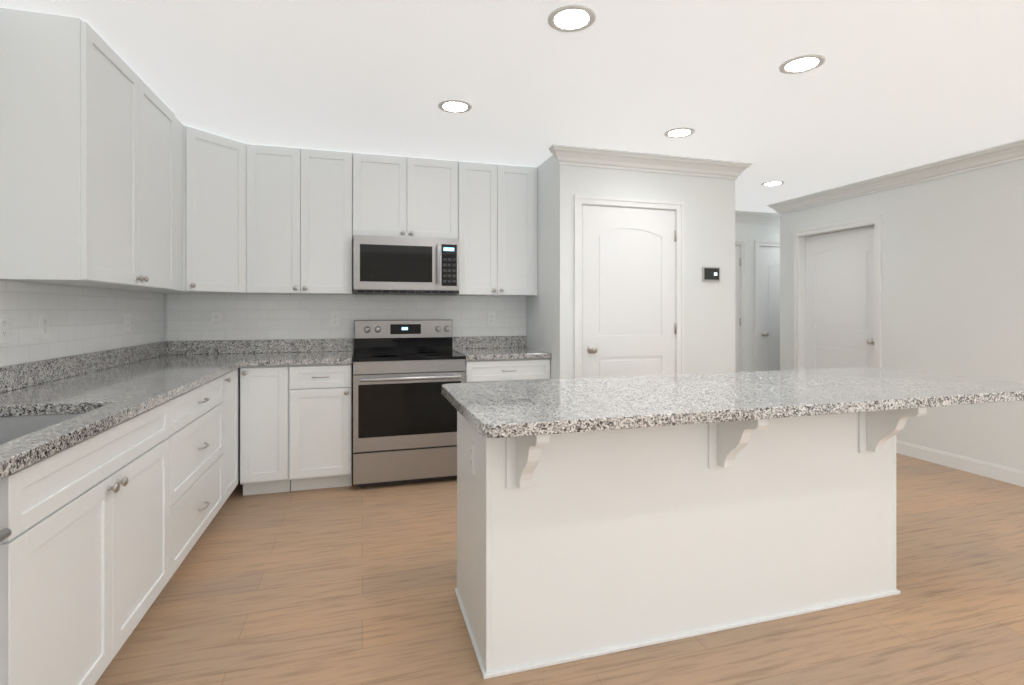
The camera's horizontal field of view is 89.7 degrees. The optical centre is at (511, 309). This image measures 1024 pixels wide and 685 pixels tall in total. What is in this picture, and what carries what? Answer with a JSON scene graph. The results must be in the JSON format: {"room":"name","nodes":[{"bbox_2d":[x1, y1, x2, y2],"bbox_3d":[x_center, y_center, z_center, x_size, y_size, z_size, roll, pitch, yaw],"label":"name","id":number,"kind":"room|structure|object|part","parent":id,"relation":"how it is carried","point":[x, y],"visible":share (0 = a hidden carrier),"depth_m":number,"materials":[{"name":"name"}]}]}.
{"room":"kitchen","nodes":[
{"label":"kitchen","id":0,"kind":"room"},
{"bbox_2d":[0,280,163,366],"bbox_3d":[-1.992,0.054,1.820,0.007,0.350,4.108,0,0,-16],"label":"tiled wall","id":1,"kind":"structure","parent":0,"point":[83,320],"depth_m":2.60,"materials":[{"name":"white tile"}]},
{"bbox_2d":[0,314,9,342],"bbox_3d":[-2.062,0.075,2.088,0.007,0.115,0.072,0,0,-16],"label":"outlet","id":2,"kind":"object","parent":1,"relation":"attached to","point":[4,328],"visible":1,"depth_m":2.09,"materials":[{"name":"white plastic"}]},
{"bbox_2d":[39,314,48,338],"bbox_3d":[-2.140,0.075,2.357,0.007,0.115,0.072,0,0,-16],"label":"outlet","id":3,"kind":"object","parent":1,"relation":"attached to","point":[43,326],"visible":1,"depth_m":2.35,"materials":[{"name":"white plastic"}]},
{"bbox_2d":[0,7,179,290],"bbox_3d":[-2.040,-0.655,2.558,0.324,1.066,1.050,0,0,-16],"label":"upper cabinet","id":4,"kind":"object","parent":1,"relation":"attached to","point":[91,159],"depth_m":2.10,"materials":[{"name":"white wood"}]},
{"bbox_2d":[124,313,129,331],"bbox_3d":[-2.383,0.075,3.192,0.007,0.115,0.072,0,0,-16],"label":"outlet","id":5,"kind":"object","parent":1,"relation":"attached to","point":[126,321],"visible":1,"depth_m":3.17,"materials":[{"name":"white plastic"}]},
{"bbox_2d":[180,122,182,290],"bbox_3d":[-2.208,-0.655,3.133,0.324,1.066,0.263,0,0,-16],"label":"upper cabinet","id":6,"kind":"object","parent":1,"relation":"attached to","point":[181,125],"depth_m":3.27,"materials":[{"name":"white wood"}]},
{"bbox_2d":[128,125,249,293],"bbox_3d":[-2.190,-0.655,3.590,0.614,1.066,0.620,0,0,-16],"label":"upper cabinet","id":7,"kind":"object","parent":1,"relation":"attached to","point":[214,213],"visible":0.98,"depth_m":3.46,"materials":[{"name":"white wood"}]},
{"bbox_2d":[164,289,525,340],"bbox_3d":[-1.238,0.030,4.243,2.810,2.440,0.100,0,0,-16],"label":"wall","id":8,"kind":"structure","parent":0,"point":[165,316],"depth_m":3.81,"materials":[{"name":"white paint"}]},
{"bbox_2d":[211,312,221,327],"bbox_3d":[-2.234,0.075,3.889,0.072,0.115,0.007,0,0,-16],"label":"outlet","id":9,"kind":"object","parent":8,"relation":"attached to","point":[216,319],"visible":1,"depth_m":3.89,"materials":[{"name":"white plastic"}]},
{"bbox_2d":[246,144,352,294],"bbox_3d":[-1.587,-0.655,3.904,0.726,1.066,0.352,0,0,-16],"label":"upper cabinet","id":10,"kind":"object","parent":8,"relation":"attached to","point":[299,221],"visible":1,"depth_m":3.76,"materials":[{"name":"white wood"}]},
{"bbox_2d":[330,312,339,326],"bbox_3d":[-1.417,0.075,4.126,0.072,0.115,0.007,0,0,-16],"label":"outlet","id":11,"kind":"object","parent":8,"relation":"attached to","point":[334,319],"visible":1,"depth_m":4.12,"materials":[{"name":"white plastic"}]},
{"bbox_2d":[353,153,457,238],"bbox_3d":[-0.853,-0.872,4.117,0.801,0.633,0.352,0,0,-16],"label":"upper cabinet","id":12,"kind":"object","parent":8,"relation":"attached to","point":[397,196],"visible":0.88,"depth_m":3.97,"materials":[{"name":"white wood"}]},
{"bbox_2d":[353,235,458,294],"bbox_3d":[-0.838,-0.339,4.067,0.786,0.426,0.454,0,0,-16],"label":"over-the-range microwave","id":13,"kind":"object","parent":8,"relation":"attached to","point":[391,265],"visible":1,"depth_m":3.89,"materials":[{"name":"grey metal"}]},
{"bbox_2d":[487,312,495,324],"bbox_3d":[-0.179,0.075,4.486,0.072,0.115,0.007,0,0,-16],"label":"outlet","id":14,"kind":"object","parent":8,"relation":"attached to","point":[491,318],"visible":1,"depth_m":4.48,"materials":[{"name":"white plastic"}]},
{"bbox_2d":[452,161,536,295],"bbox_3d":[-0.147,-0.655,4.322,0.666,1.066,0.352,0,0,-16],"label":"upper cabinet","id":15,"kind":"object","parent":8,"relation":"attached to","point":[496,226],"depth_m":4.18,"materials":[{"name":"white wood"}]},
{"bbox_3d":[0.155,-0.655,4.433,0.026,1.066,0.309,0,0,-16],"label":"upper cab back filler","id":16,"kind":"part","parent":15,"relation":"part of","materials":[{"name":"white wood"}]},
{"bbox_2d":[0,0,1023,212],"bbox_3d":[2.398,-1.200,1.764,8.610,0.020,8.650,0,0,-16],"label":"ceiling","id":17,"kind":"structure","parent":0,"point":[888,86],"depth_m":2.64,"materials":[{"name":"white paint"}]},
{"bbox_2d":[438,99,471,112],"bbox_3d":[-0.332,-1.186,3.007,0.196,0.007,0.196,0,0,-16],"label":"recessed light","id":18,"kind":"object","parent":17,"relation":"in","point":[454,106],"visible":1,"depth_m":3.00,"materials":[{"name":"white plastic"}]},
{"bbox_2d":[548,4,595,31],"bbox_3d":[0.243,-1.186,2.101,0.196,0.007,0.196,0,0,-16],"label":"recessed light","id":19,"kind":"object","parent":17,"relation":"in","point":[572,18],"visible":1,"depth_m":2.09,"materials":[{"name":"white plastic"}]},
{"bbox_2d":[664,127,694,137],"bbox_3d":[1.122,-1.186,3.450,0.196,0.007,0.196,0,0,-16],"label":"recessed light","id":20,"kind":"object","parent":17,"relation":"in","point":[680,132],"visible":1,"depth_m":3.44,"materials":[{"name":"white plastic"}]},
{"bbox_2d":[761,181,784,185],"bbox_3d":[2.448,-1.186,4.835,0.196,0.007,0.196,0,0,-16],"label":"recessed light","id":21,"kind":"object","parent":17,"relation":"in","point":[772,183],"visible":1,"depth_m":4.83,"materials":[{"name":"white plastic"}]},
{"bbox_2d":[779,54,824,73],"bbox_3d":[1.401,-1.186,2.490,0.196,0.007,0.196,0,0,-16],"label":"recessed light","id":22,"kind":"object","parent":17,"relation":"in","point":[802,63],"visible":1,"depth_m":2.48,"materials":[{"name":"white plastic"}]},
{"bbox_2d":[526,155,553,378],"bbox_3d":[0.274,0.030,4.292,0.120,2.440,0.750,0,0,-16],"label":"wall","id":23,"kind":"structure","parent":0,"point":[539,307],"depth_m":4.12,"materials":[{"name":"white paint"}]},
{"bbox_2d":[95,453,1023,684],"bbox_3d":[2.398,1.275,1.764,8.610,0.050,8.650,0,0,-16],"label":"floor","id":24,"kind":"structure","parent":0,"point":[355,584],"depth_m":2.12,"materials":[{"name":"brown wood"}]},
{"bbox_2d":[0,528,11,541],"bbox_3d":[-1.349,0.814,0.807,0.656,0.872,0.596,0,0,-16],"label":"dishwasher","id":25,"kind":"object","parent":24,"relation":"on","point":[5,533],"visible":1,"depth_m":1.12,"materials":[{"name":"grey metal"}]},
{"bbox_2d":[0,401,169,684],"bbox_3d":[-1.586,0.812,1.592,0.658,0.876,1.037,0,0,-16],"label":"base cabinet","id":26,"kind":"object","parent":24,"relation":"on","point":[84,562],"visible":0.98,"depth_m":1.51,"materials":[{"name":"white wood"}]},
{"bbox_2d":[0,336,550,478],"bbox_3d":[-0.649,0.300,2.216,2.806,0.141,4.118,0,0,-16],"label":"countertop","id":27,"kind":"structure","parent":26,"relation":"on","point":[104,390],"depth_m":2.49,"materials":[{"name":"stone"}]},
{"bbox_2d":[0,413,83,443],"bbox_3d":[-1.557,0.473,1.490,0.490,0.203,0.740,0,0,-16],"label":"undermount sink","id":28,"kind":"object","parent":27,"relation":"in","point":[14,427],"depth_m":1.80,"materials":[{"name":"silver metal"}]},
{"bbox_2d":[168,375,222,577],"bbox_3d":[-1.851,0.812,2.510,0.661,0.876,0.873,0,0,-16],"label":"base cabinet","id":29,"kind":"object","parent":24,"relation":"on","point":[196,459],"visible":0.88,"depth_m":2.50,"materials":[{"name":"white wood"}]},
{"bbox_2d":[223,367,239,503],"bbox_3d":[-2.115,0.812,3.411,0.658,0.876,1.002,0,0,-16],"label":"base cabinet","id":30,"kind":"object","parent":24,"relation":"on","point":[231,429],"visible":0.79,"depth_m":3.22,"materials":[{"name":"white wood"}]},
{"bbox_2d":[240,365,290,495],"bbox_3d":[-1.728,0.812,3.704,0.298,0.876,0.658,0,0,-16],"label":"base cabinet","id":31,"kind":"object","parent":24,"relation":"on","point":[264,429],"visible":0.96,"depth_m":3.43,"materials":[{"name":"white wood"}]},
{"bbox_2d":[289,361,352,490],"bbox_3d":[-1.389,0.812,3.801,0.405,0.876,0.661,0,0,-16],"label":"base cabinet","id":32,"kind":"object","parent":24,"relation":"on","point":[320,426],"visible":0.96,"depth_m":3.52,"materials":[{"name":"white wood"}]},
{"bbox_2d":[353,320,465,487],"bbox_3d":[-0.798,0.666,3.928,0.788,1.168,0.718,0,0,-16],"label":"electric range","id":33,"kind":"object","parent":24,"relation":"on","point":[404,419],"visible":0.88,"depth_m":3.65,"materials":[{"name":"grey metal"}]},
{"bbox_2d":[465,358,549,382],"bbox_3d":[-0.105,0.812,4.174,0.667,0.876,0.661,0,0,-16],"label":"base cabinet","id":34,"kind":"object","parent":24,"relation":"on","point":[504,370],"visible":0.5,"depth_m":3.89,"materials":[{"name":"white wood"}]},
{"bbox_2d":[455,411,734,678],"bbox_3d":[0.306,0.812,2.171,0.990,0.876,0.579,0,0,-16],"label":"base cabinet","id":35,"kind":"object","parent":24,"relation":"on","point":[576,546],"depth_m":1.89,"materials":[{"name":"white wood"}]},
{"bbox_2d":[470,439,474,474],"bbox_3d":[-0.153,0.560,1.965,0.007,0.115,0.072,0,0,-16],"label":"outlet","id":36,"kind":"object","parent":35,"relation":"attached to","point":[472,456],"visible":1,"depth_m":1.95,"materials":[{"name":"white plastic"}]},
{"bbox_2d":[442,367,1023,437],"bbox_3d":[1.025,0.351,2.253,2.555,0.039,0.875,0,0,-16],"label":"countertop","id":37,"kind":"structure","parent":35,"relation":"on","point":[503,409],"depth_m":1.98,"materials":[{"name":"stone"}]},
{"bbox_2d":[735,409,902,627],"bbox_3d":[1.143,0.812,2.415,0.987,0.876,0.579,0,0,-16],"label":"base cabinet","id":38,"kind":"object","parent":24,"relation":"on","point":[815,496],"depth_m":2.14,"materials":[{"name":"white wood"}]},
{"bbox_2d":[554,157,725,378],"bbox_3d":[1.017,0.030,4.044,1.410,2.440,0.100,0,0,-16],"label":"wall","id":39,"kind":"structure","parent":0,"point":[709,306],"depth_m":4.10,"materials":[{"name":"white paint"}]},
{"bbox_2d":[574,195,683,378],"bbox_3d":[0.897,0.198,4.000,0.935,2.105,0.119,0,0,-16],"label":"door frame","id":40,"kind":"structure","parent":39,"relation":"attached to","point":[677,207],"depth_m":3.95,"materials":[{"name":"white wood"}]},
{"bbox_2d":[582,205,675,377],"bbox_3d":[0.921,0.230,3.947,0.810,2.030,0.107,0,0,-16],"label":"pantry door","id":41,"kind":"structure","parent":39,"relation":"in","point":[628,294],"depth_m":3.96,"materials":[{"name":"white wood"}]},
{"bbox_2d":[548,144,743,179],"bbox_3d":[1.056,-1.131,3.956,1.620,0.117,0.092,0,0,-16],"label":"crown molding","id":42,"kind":"structure","parent":39,"relation":"attached to","point":[569,155],"depth_m":3.94,"materials":[{"name":"white wood"}]},
{"bbox_2d":[702,267,719,280],"bbox_3d":[1.605,-0.290,4.152,0.160,0.112,0.020,0,0,-16],"label":"thermostat","id":43,"kind":"object","parent":39,"relation":"attached to","point":[710,273],"visible":0.98,"depth_m":4.14,"materials":[{"name":"grey plastic"}]},
{"bbox_2d":[726,179,734,371],"bbox_3d":[1.548,0.030,5.032,0.100,2.440,1.700,0,0,-16],"label":"wall","id":44,"kind":"structure","parent":0,"point":[730,183],"depth_m":4.22,"materials":[{"name":"white paint"}]},
{"bbox_2d":[744,162,752,169],"bbox_3d":[1.668,-1.131,4.961,0.092,0.117,1.682,0,0,-16],"label":"crown molding","id":45,"kind":"structure","parent":44,"relation":"attached to","point":[746,165],"depth_m":4.16,"materials":[{"name":"white wood"}]},
{"bbox_2d":[735,222,779,371],"bbox_3d":[3.294,0.030,6.476,4.260,2.440,0.100,0,0,-16],"label":"wall","id":46,"kind":"structure","parent":0,"point":[749,233],"depth_m":6.32,"materials":[{"name":"white paint"}]},
{"bbox_2d":[735,245,740,371],"bbox_3d":[2.403,0.230,6.148,0.826,2.030,0.107,0,0,-16],"label":"hall door","id":47,"kind":"structure","parent":46,"relation":"in","point":[737,306],"depth_m":6.27,"materials":[{"name":"white wood"}]},
{"bbox_2d":[735,239,745,371],"bbox_3d":[2.380,0.198,6.201,0.950,2.105,0.119,0,0,-16],"label":"door frame","id":48,"kind":"structure","parent":46,"relation":"attached to","point":[741,243],"depth_m":6.27,"materials":[{"name":"white wood"}]},
{"bbox_2d":[735,210,779,223],"bbox_3d":[3.321,-1.131,6.384,4.060,0.117,0.092,0,0,-16],"label":"crown molding","id":49,"kind":"structure","parent":46,"relation":"attached to","point":[740,216],"depth_m":6.27,"materials":[{"name":"white"}]},
{"bbox_2d":[754,240,779,370],"bbox_3d":[3.426,0.198,6.505,0.950,2.105,0.119,0,0,-16],"label":"door frame","id":50,"kind":"structure","parent":46,"relation":"attached to","point":[757,243],"depth_m":6.33,"materials":[{"name":"white wood"}]},
{"bbox_2d":[759,246,779,370],"bbox_3d":[3.442,0.230,6.450,0.810,2.030,0.107,0,0,-16],"label":"hall door","id":51,"kind":"structure","parent":46,"relation":"in","point":[769,308],"depth_m":6.40,"materials":[{"name":"white wood"}]},
{"bbox_2d":[780,159,1023,470],"bbox_3d":[4.168,0.030,1.997,0.120,2.440,7.910,0,0,-16],"label":"wall","id":52,"kind":"structure","parent":0,"point":[952,274],"depth_m":4.09,"materials":[{"name":"white paint"}]},
{"bbox_2d":[793,215,881,369],"bbox_3d":[3.262,0.198,5.134,0.168,2.105,0.980,0,0,-16],"label":"door frame","id":53,"kind":"structure","parent":52,"relation":"attached to","point":[799,299],"depth_m":5.44,"materials":[{"name":"white wood"}]},
{"bbox_2d":[806,226,873,368],"bbox_3d":[3.261,0.230,5.134,0.107,2.030,0.840,0,0,-16],"label":"room door","id":54,"kind":"structure","parent":52,"relation":"in","point":[840,299],"depth_m":5.14,"materials":[{"name":"white wood"}]},
{"bbox_2d":[764,139,1023,218],"bbox_3d":[4.062,-1.131,2.014,0.110,0.117,8.002,0,0,-16],"label":"crown molding","id":55,"kind":"structure","parent":52,"relation":"attached to","point":[1011,151],"depth_m":4.36,"materials":[{"name":"white wood"}]},
{"bbox_2d":[896,440,1023,486],"bbox_3d":[4.269,1.196,1.410,0.014,0.107,6.726,0,0,-16],"label":"baseboard","id":56,"kind":"structure","parent":52,"relation":"attached to","point":[995,471],"depth_m":3.99,"materials":[{"name":"white wood"}]}
]}

